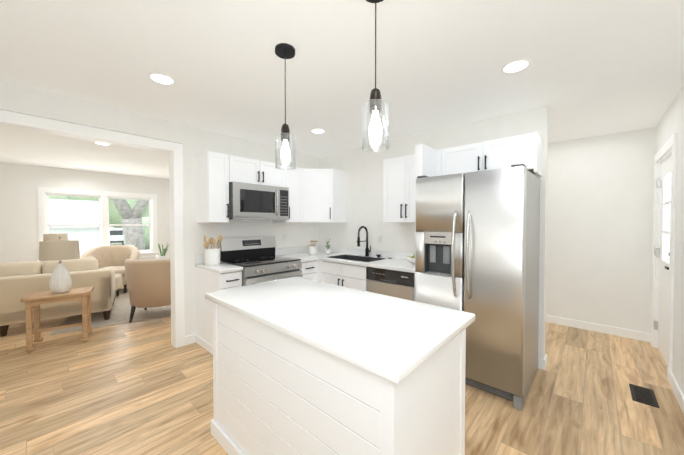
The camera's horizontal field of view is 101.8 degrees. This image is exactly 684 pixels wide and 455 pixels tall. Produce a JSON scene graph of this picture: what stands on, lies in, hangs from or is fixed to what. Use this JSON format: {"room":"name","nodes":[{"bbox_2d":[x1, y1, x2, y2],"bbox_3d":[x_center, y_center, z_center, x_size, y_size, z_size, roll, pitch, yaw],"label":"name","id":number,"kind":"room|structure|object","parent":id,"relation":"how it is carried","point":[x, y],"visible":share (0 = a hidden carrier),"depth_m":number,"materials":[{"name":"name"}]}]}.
{"room":"kitchen","nodes":[
{"label":"kitchen","id":0,"kind":"room"},
{"bbox_2d":[0,80,183,143],"bbox_3d":[-2.210,-1.017,2.546,0.030,0.215,1.375,1,1,42],"label":"header beam","id":1,"kind":"structure","parent":0,"point":[21,99],"depth_m":2.45,"materials":[{"name":"paint"}]},
{"bbox_2d":[0,110,319,335],"bbox_3d":[-1.874,0.092,3.048,0.120,2.450,5.790,1,1,42],"label":"wall","id":2,"kind":"structure","parent":0,"point":[19,241],"depth_m":4.60,"materials":[{"name":"paint"}]},
{"bbox_2d":[0,110,184,347],"bbox_3d":[-2.277,0.210,2.606,0.156,2.230,1.400,1,1,42],"label":"door frame","id":3,"kind":"structure","parent":2,"relation":"attached to","point":[44,125],"depth_m":3.01,"materials":[{"name":"paint"}]},
{"bbox_2d":[37,187,158,264],"bbox_3d":[-5.170,-0.033,6.051,0.180,1.510,1.990,1,1,42],"label":"window","id":4,"kind":"structure","parent":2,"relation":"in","point":[103,225],"depth_m":6.01,"materials":[{"name":"paint"}]},
{"bbox_2d":[185,333,195,341],"bbox_3d":[-0.967,1.246,4.169,0.015,0.100,2.645,1,1,42],"label":"baseboard","id":5,"kind":"structure","parent":2,"relation":"attached to","point":[190,337],"depth_m":3.14,"materials":[{"name":"paint"}]},
{"bbox_2d":[196,151,230,222],"bbox_3d":[-1.466,-0.438,3.152,0.329,0.762,0.224,1,1,42],"label":"upper cabinet","id":6,"kind":"object","parent":2,"relation":"attached to","point":[213,169],"depth_m":3.05,"materials":[{"name":"white wood"}]},
{"bbox_2d":[231,155,286,187],"bbox_3d":[-1.129,-0.674,3.520,0.329,0.304,0.769,1,1,42],"label":"upper cabinet","id":7,"kind":"object","parent":2,"relation":"attached to","point":[244,170],"depth_m":3.37,"materials":[{"name":"white wood"}]},
{"bbox_2d":[229,182,288,219],"bbox_3d":[-1.075,-0.307,3.478,0.470,0.421,0.760,1,1,42],"label":"microwave","id":8,"kind":"object","parent":7,"relation":"attached to","point":[248,201],"visible":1,"depth_m":3.30,"materials":[{"name":"metal"}]},
{"bbox_2d":[272,166,302,222],"bbox_3d":[-0.728,-0.453,3.933,0.372,0.762,0.365,1,1,42],"label":"upper cabinet","id":9,"kind":"object","parent":2,"relation":"attached to","point":[294,176],"depth_m":3.83,"materials":[{"name":"white wood"}]},
{"bbox_2d":[275,245,318,255],"bbox_3d":[-0.671,0.344,4.273,0.019,0.100,0.924,1,1,42],"label":"backsplash","id":10,"kind":"structure","parent":2,"relation":"attached to","point":[278,251],"depth_m":4.12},
{"bbox_2d":[303,169,347,221],"bbox_3d":[-0.366,-0.457,4.154,0.612,0.762,0.668,1,1,42],"label":"upper cabinet","id":11,"kind":"object","parent":2,"relation":"attached to","point":[318,195],"depth_m":3.95,"materials":[{"name":"white wood"}]},
{"bbox_2d":[0,285,683,454],"bbox_3d":[-1.736,1.357,3.588,8.610,0.100,6.740,1,1,42],"label":"floor","id":12,"kind":"structure","parent":0,"point":[145,387],"depth_m":2.14,"materials":[{"name":"brown wood"}]},
{"bbox_2d":[20,286,93,351],"bbox_3d":[-3.221,1.018,3.187,0.540,0.568,0.360,-1,1,-36],"label":"console table","id":13,"kind":"object","parent":12,"relation":"on","point":[36,300],"visible":0.98,"depth_m":3.13,"materials":[{"name":"brown wood"}]},
{"bbox_2d":[39,236,79,292],"bbox_3d":[-3.221,0.420,3.176,0.335,0.640,0.201,-1,1,-36],"label":"table lamp","id":14,"kind":"object","parent":13,"relation":"on","point":[60,281],"visible":1,"depth_m":3.12,"materials":[{"name":"white ceramic"}]},
{"bbox_2d":[50,288,170,334],"bbox_3d":[-2.922,1.270,5.258,3.100,0.012,2.500,-1,1,-33],"label":"area rug","id":15,"kind":"object","parent":12,"relation":"on","point":[120,310],"visible":0.17,"depth_m":4.03,"materials":[{"name":"beige carpet"}]},
{"bbox_2d":[0,256,114,336],"bbox_3d":[-4.303,0.862,3.659,2.000,0.862,0.940,-1,1,-36],"label":"sofa","id":16,"kind":"object","parent":15,"relation":"on","point":[19,281],"visible":0.77,"depth_m":3.57,"materials":[{"name":"beige fabric"}]},
{"bbox_2d":[81,245,139,292],"bbox_3d":[-4.577,0.819,5.526,0.920,0.880,0.860,-1,1,-28],"label":"tufted chair","id":17,"kind":"object","parent":15,"relation":"on","point":[116,256],"visible":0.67,"depth_m":5.68,"materials":[{"name":"beige fabric"}]},
{"bbox_2d":[115,273,121,296],"bbox_3d":[-4.231,1.061,4.874,0.540,0.420,0.440,-1,1,-28],"label":"ottoman","id":18,"kind":"object","parent":15,"relation":"on","point":[118,280],"visible":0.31,"depth_m":4.96,"materials":[{"name":"beige fabric"}]},
{"bbox_2d":[124,259,170,322],"bbox_3d":[-2.662,0.861,4.063,0.850,0.843,0.760,0,1,-20],"label":"barrel chair","id":19,"kind":"object","parent":15,"relation":"on","point":[148,283],"visible":0.69,"depth_m":3.75,"materials":[{"name":"beige fabric"}]},
{"bbox_3d":[-3.753,1.004,5.817,0.500,0.500,0.500,1,1,42],"label":"potted plant","id":20,"kind":"object","parent":15,"relation":"on","visible":0},
{"bbox_2d":[156,243,168,259],"bbox_3d":[-3.760,0.537,5.832,0.262,0.432,0.245,1,1,42],"label":"snake plant","id":21,"kind":"object","parent":20,"relation":"on","point":[161,256],"visible":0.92,"depth_m":5.79,"materials":[{"name":"green plant"}]},
{"bbox_2d":[195,268,241,354],"bbox_3d":[-1.371,0.884,3.080,0.599,0.865,0.250,1,1,42],"label":"base cabinet","id":22,"kind":"object","parent":12,"relation":"on","point":[207,281],"depth_m":2.97,"materials":[{"name":"white wood"}]},
{"bbox_2d":[195,262,242,271],"bbox_3d":[-1.364,0.434,3.061,0.624,0.035,0.256,1,1,42],"label":"countertop","id":23,"kind":"structure","parent":22,"relation":"on","point":[221,267],"depth_m":2.92,"materials":[{"name":"white stone"}]},
{"bbox_2d":[203,235,222,264],"bbox_3d":[-1.459,0.249,3.122,0.199,0.330,0.198,1,1,42],"label":"utensil crock","id":24,"kind":"object","parent":23,"relation":"on","point":[212,256],"visible":1,"depth_m":3.07,"materials":[{"name":"white ceramic"}]},
{"bbox_2d":[219,236,301,285],"bbox_3d":[-0.976,0.718,3.413,0.728,1.185,0.760,1,1,42],"label":"range","id":25,"kind":"object","parent":12,"relation":"on","point":[257,259],"visible":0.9,"depth_m":3.37,"materials":[{"name":"silver metal"}]},
{"bbox_2d":[300,260,322,280],"bbox_3d":[-0.627,0.869,3.855,0.659,0.865,0.340,1,1,42],"label":"base cabinet","id":26,"kind":"object","parent":12,"relation":"on","point":[311,269],"depth_m":3.71,"materials":[{"name":"white wood"}]},
{"bbox_2d":[283,252,350,259],"bbox_3d":[-0.434,0.416,4.059,0.659,0.035,0.924,1,1,42],"label":"countertop","id":27,"kind":"structure","parent":26,"relation":"on","point":[299,255],"depth_m":3.97,"materials":[{"name":"white stone"}]},
{"bbox_2d":[309,245,315,254],"bbox_3d":[-0.435,0.326,4.103,0.104,0.141,0.104,1,1,42],"label":"canister","id":28,"kind":"object","parent":27,"relation":"on","point":[312,249],"visible":0.98,"depth_m":4.06,"materials":[{"name":"white ceramic"}]},
{"bbox_2d":[311,241,317,252],"bbox_3d":[-0.428,0.298,4.259,0.108,0.191,0.108,1,1,42],"label":"canister","id":29,"kind":"object","parent":27,"relation":"on","point":[313,242],"visible":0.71,"depth_m":4.22,"materials":[{"name":"white ceramic"}]},
{"bbox_2d":[325,239,330,254],"bbox_3d":[-0.205,0.287,4.117,0.090,0.219,0.100,1,1,42],"label":"potted plant","id":30,"kind":"object","parent":27,"relation":"on","point":[327,251],"visible":1,"depth_m":4.09,"materials":[{"name":"white ceramic"}]},
{"bbox_2d":[211,301,465,454],"bbox_3d":[-0.110,0.902,1.591,1.376,0.883,0.698,1,1,42],"label":"kitchen island","id":31,"kind":"object","parent":12,"relation":"on","point":[302,366],"depth_m":1.22,"materials":[{"name":"white wood"}]},
{"bbox_2d":[205,277,474,384],"bbox_3d":[-0.110,0.442,1.582,1.418,0.037,0.740,1,1,42],"label":"island countertop","id":32,"kind":"structure","parent":31,"relation":"on","point":[388,338],"depth_m":1.28,"materials":[{"name":"white stone"}]},
{"bbox_2d":[319,276,365,290],"bbox_3d":[0.153,0.977,3.721,0.840,0.655,0.651,1,1,42],"label":"base cabinet","id":33,"kind":"object","parent":12,"relation":"on","point":[336,280],"depth_m":3.46,"materials":[{"name":"white wood"}]},
{"bbox_2d":[366,267,414,300],"bbox_3d":[0.698,0.883,3.236,0.597,0.861,0.598,1,1,42],"label":"dishwasher","id":34,"kind":"object","parent":12,"relation":"on","point":[395,283],"visible":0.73,"depth_m":2.98,"materials":[{"name":"metal"}]},
{"bbox_2d":[363,260,414,271],"bbox_3d":[0.699,0.431,3.234,0.670,0.035,0.624,1,1,42],"label":"countertop","id":35,"kind":"structure","parent":34,"relation":"on","point":[398,265],"depth_m":3.12,"materials":[{"name":"white stone"}]},
{"bbox_2d":[356,225,391,258],"bbox_3d":[0.426,0.193,3.694,0.422,0.424,0.253,1,1,42],"label":"faucet","id":36,"kind":"object","parent":35,"relation":"on","point":[370,253],"depth_m":3.79,"materials":[{"name":"black metal"}]},
{"bbox_2d":[406,254,414,263],"bbox_3d":[0.856,0.353,3.189,0.250,0.121,0.250,1,1,42],"label":"fruit bowl","id":37,"kind":"object","parent":35,"relation":"on","point":[411,259],"visible":0.25,"depth_m":3.15,"materials":[{"name":"white ceramic"}]},
{"bbox_2d":[415,164,539,410],"bbox_3d":[1.225,0.428,2.541,0.850,1.795,0.886,1,1,42],"label":"refrigerator","id":38,"kind":"object","parent":12,"relation":"on","point":[477,243],"visible":0.79,"depth_m":2.19,"materials":[{"name":"metal"}]},
{"bbox_2d":[629,383,659,407],"bbox_3d":[2.391,1.328,2.206,0.140,0.007,0.300,1,1,42],"label":"floor vent","id":39,"kind":"object","parent":12,"relation":"in","point":[643,395],"visible":1,"depth_m":2.19,"materials":[{"name":"black metal"}]},
{"bbox_3d":[-5.381,0.980,5.241,0.360,0.568,0.540,1,1,42],"label":"side table","id":40,"kind":"object","parent":12,"relation":"on","visible":0},
{"bbox_2d":[43,231,67,240],"bbox_3d":[-5.381,0.382,5.230,0.201,0.640,0.335,1,1,42],"label":"table lamp","id":41,"kind":"object","parent":40,"relation":"on","point":[51,237],"visible":0.27,"depth_m":5.16,"materials":[{"name":"beige fabric"}]},
{"bbox_2d":[0,0,683,178],"bbox_3d":[-1.736,-1.193,3.542,8.610,0.100,6.740,1,1,42],"label":"ceiling","id":42,"kind":"structure","parent":0,"point":[599,67],"depth_m":1.91,"materials":[{"name":"paint"}]},
{"bbox_2d":[93,141,110,144],"bbox_3d":[-3.266,-1.144,3.783,0.184,0.004,0.184,1,1,42],"label":"recessed light","id":43,"kind":"object","parent":42,"relation":"in","point":[100,143],"visible":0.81,"depth_m":3.78,"materials":[{"name":"paint"}]},
{"bbox_2d":[147,72,175,84],"bbox_3d":[-1.350,-1.113,2.085,0.184,0.004,0.184,1,1,42],"label":"recessed light","id":44,"kind":"object","parent":42,"relation":"in","point":[160,78],"visible":1,"depth_m":2.07,"materials":[{"name":"paint"}]},
{"bbox_2d":[275,43,295,169],"bbox_3d":[-0.355,-0.742,1.738,0.126,0.735,0.126,1,1,42],"label":"pendant light","id":45,"kind":"object","parent":42,"relation":"hanging from","point":[285,51],"visible":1,"depth_m":1.72,"materials":[{"name":"clear glass"}]},
{"bbox_2d":[310,128,325,133],"bbox_3d":[-0.282,-1.135,3.277,0.184,0.004,0.184,1,1,42],"label":"recessed light","id":46,"kind":"object","parent":42,"relation":"in","point":[317,131],"visible":1,"depth_m":3.28,"materials":[{"name":"paint"}]},
{"bbox_2d":[362,0,388,151],"bbox_3d":[0.155,-0.734,1.280,0.126,0.735,0.126,1,1,42],"label":"pendant light","id":47,"kind":"object","parent":42,"relation":"hanging from","point":[375,106],"visible":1,"depth_m":1.26,"materials":[{"name":"clear glass"}]},
{"bbox_2d":[500,59,531,73],"bbox_3d":[1.199,-1.110,1.919,0.184,0.004,0.184,1,1,42],"label":"recessed light","id":48,"kind":"object","parent":42,"relation":"in","point":[517,65],"visible":1,"depth_m":1.91,"materials":[{"name":"paint"}]},
{"bbox_2d":[320,105,551,367],"bbox_3d":[0.802,0.081,3.639,3.030,2.450,0.120,1,1,42],"label":"wall","id":49,"kind":"structure","parent":0,"point":[364,169],"depth_m":3.66,"materials":[{"name":"paint"}]},
{"bbox_2d":[323,260,366,279],"bbox_3d":[0.032,0.535,3.541,0.750,0.185,0.010,1,1,42],"label":"drawer front","id":50,"kind":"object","parent":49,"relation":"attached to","point":[336,267],"depth_m":3.45,"materials":[{"name":"white wood"}]},
{"bbox_2d":[319,245,414,268],"bbox_3d":[0.224,0.464,3.730,2.040,0.320,0.529,1,1,42],"label":"countertop","id":51,"kind":"structure","parent":49,"relation":"attached to","point":[355,252],"depth_m":3.87,"materials":[{"name":"white stone"}]},
{"bbox_2d":[378,234,381,242],"bbox_3d":[0.517,0.153,3.810,0.072,0.116,0.008,1,1,42],"label":"electrical outlet","id":52,"kind":"object","parent":49,"relation":"attached to","point":[379,238],"visible":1,"depth_m":3.80,"materials":[{"name":"plastic"}]},
{"bbox_2d":[383,148,434,223],"bbox_3d":[0.828,-0.441,3.300,0.590,0.762,0.328,1,1,42],"label":"upper cabinet","id":53,"kind":"object","parent":49,"relation":"attached to","point":[400,174],"depth_m":3.19,"materials":[{"name":"white wood"}]},
{"bbox_2d":[435,132,541,175],"bbox_3d":[1.426,-0.660,2.754,0.874,0.304,0.328,1,1,42],"label":"upper cabinet","id":54,"kind":"object","parent":49,"relation":"attached to","point":[526,149],"depth_m":2.57,"materials":[{"name":"white wood"}]},
{"bbox_2d":[539,354,546,366],"bbox_3d":[1.543,1.267,3.060,1.155,0.100,0.045,1,1,42],"label":"baseboard","id":55,"kind":"structure","parent":49,"relation":"attached to","point":[542,362],"depth_m":2.60,"materials":[{"name":"paint"}]},
{"bbox_2d":[548,127,655,332],"bbox_3d":[2.803,0.076,3.902,2.100,2.450,0.140,1,1,42],"label":"wall","id":56,"kind":"structure","parent":0,"point":[596,229],"depth_m":3.44,"materials":[{"name":"paint"}]},
{"bbox_2d":[546,315,650,341],"bbox_3d":[2.807,1.252,3.839,1.980,0.100,0.020,1,1,42],"label":"baseboard","id":57,"kind":"structure","parent":56,"relation":"attached to","point":[600,328],"depth_m":3.46,"materials":[{"name":"paint"}]},
{"bbox_2d":[648,85,683,394],"bbox_3d":[1.914,0.124,1.270,0.120,2.450,5.235,1,1,42],"label":"wall","id":58,"kind":"structure","parent":0,"point":[672,122],"depth_m":2.25,"materials":[{"name":"paint"}]},
{"bbox_2d":[650,133,676,382],"bbox_3d":[3.184,0.263,2.689,0.140,2.120,1.050,1,1,42],"label":"door","id":59,"kind":"structure","parent":58,"relation":"attached to","point":[663,249],"depth_m":2.82,"materials":[{"name":"paint"}]},
{"bbox_2d":[669,373,683,413],"bbox_3d":[1.486,1.305,0.924,0.019,0.100,3.875,1,1,42],"label":"baseboard","id":60,"kind":"structure","parent":58,"relation":"attached to","point":[673,383],"depth_m":2.16,"materials":[{"name":"paint"}]},
{"bbox_2d":[681,243,683,257],"bbox_3d":[2.575,0.174,2.099,0.010,0.116,0.072,1,1,42],"label":"light switch","id":61,"kind":"object","parent":58,"relation":"attached to","point":[682,251],"visible":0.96,"depth_m":2.09,"materials":[{"name":"plastic"}]},
{"label":"outside","id":62,"kind":"structure","parent":0,"visible":0},
{"bbox_2d":[98,234,145,249],"bbox_3d":[-35.406,2.372,36.456,85.380,0.170,120.000,1,1,42],"label":"ground","id":63,"kind":"structure","parent":62,"point":[110,244],"depth_m":39.20,"materials":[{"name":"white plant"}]},
{"bbox_2d":[49,199,98,252],"bbox_3d":[-20.831,0.334,18.533,7.800,4.600,6.900,1,1,42],"label":"house","id":64,"kind":"structure","parent":63,"relation":"on","point":[65,209],"depth_m":18.24,"materials":[{"name":"white"}]},
{"bbox_2d":[49,195,149,249],"bbox_3d":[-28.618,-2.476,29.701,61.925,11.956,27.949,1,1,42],"label":"tree","id":65,"kind":"object","parent":63,"relation":"on","point":[112,202],"depth_m":8.98,"materials":[{"name":"green plant"}]},
{"bbox_2d":[110,228,123,244],"bbox_3d":[-30.147,1.206,36.523,5.050,2.200,2.000,1,1,42],"label":"van","id":66,"kind":"object","parent":63,"relation":"on","point":[119,232],"depth_m":34.90,"materials":[{"name":"white metal"}]}
]}

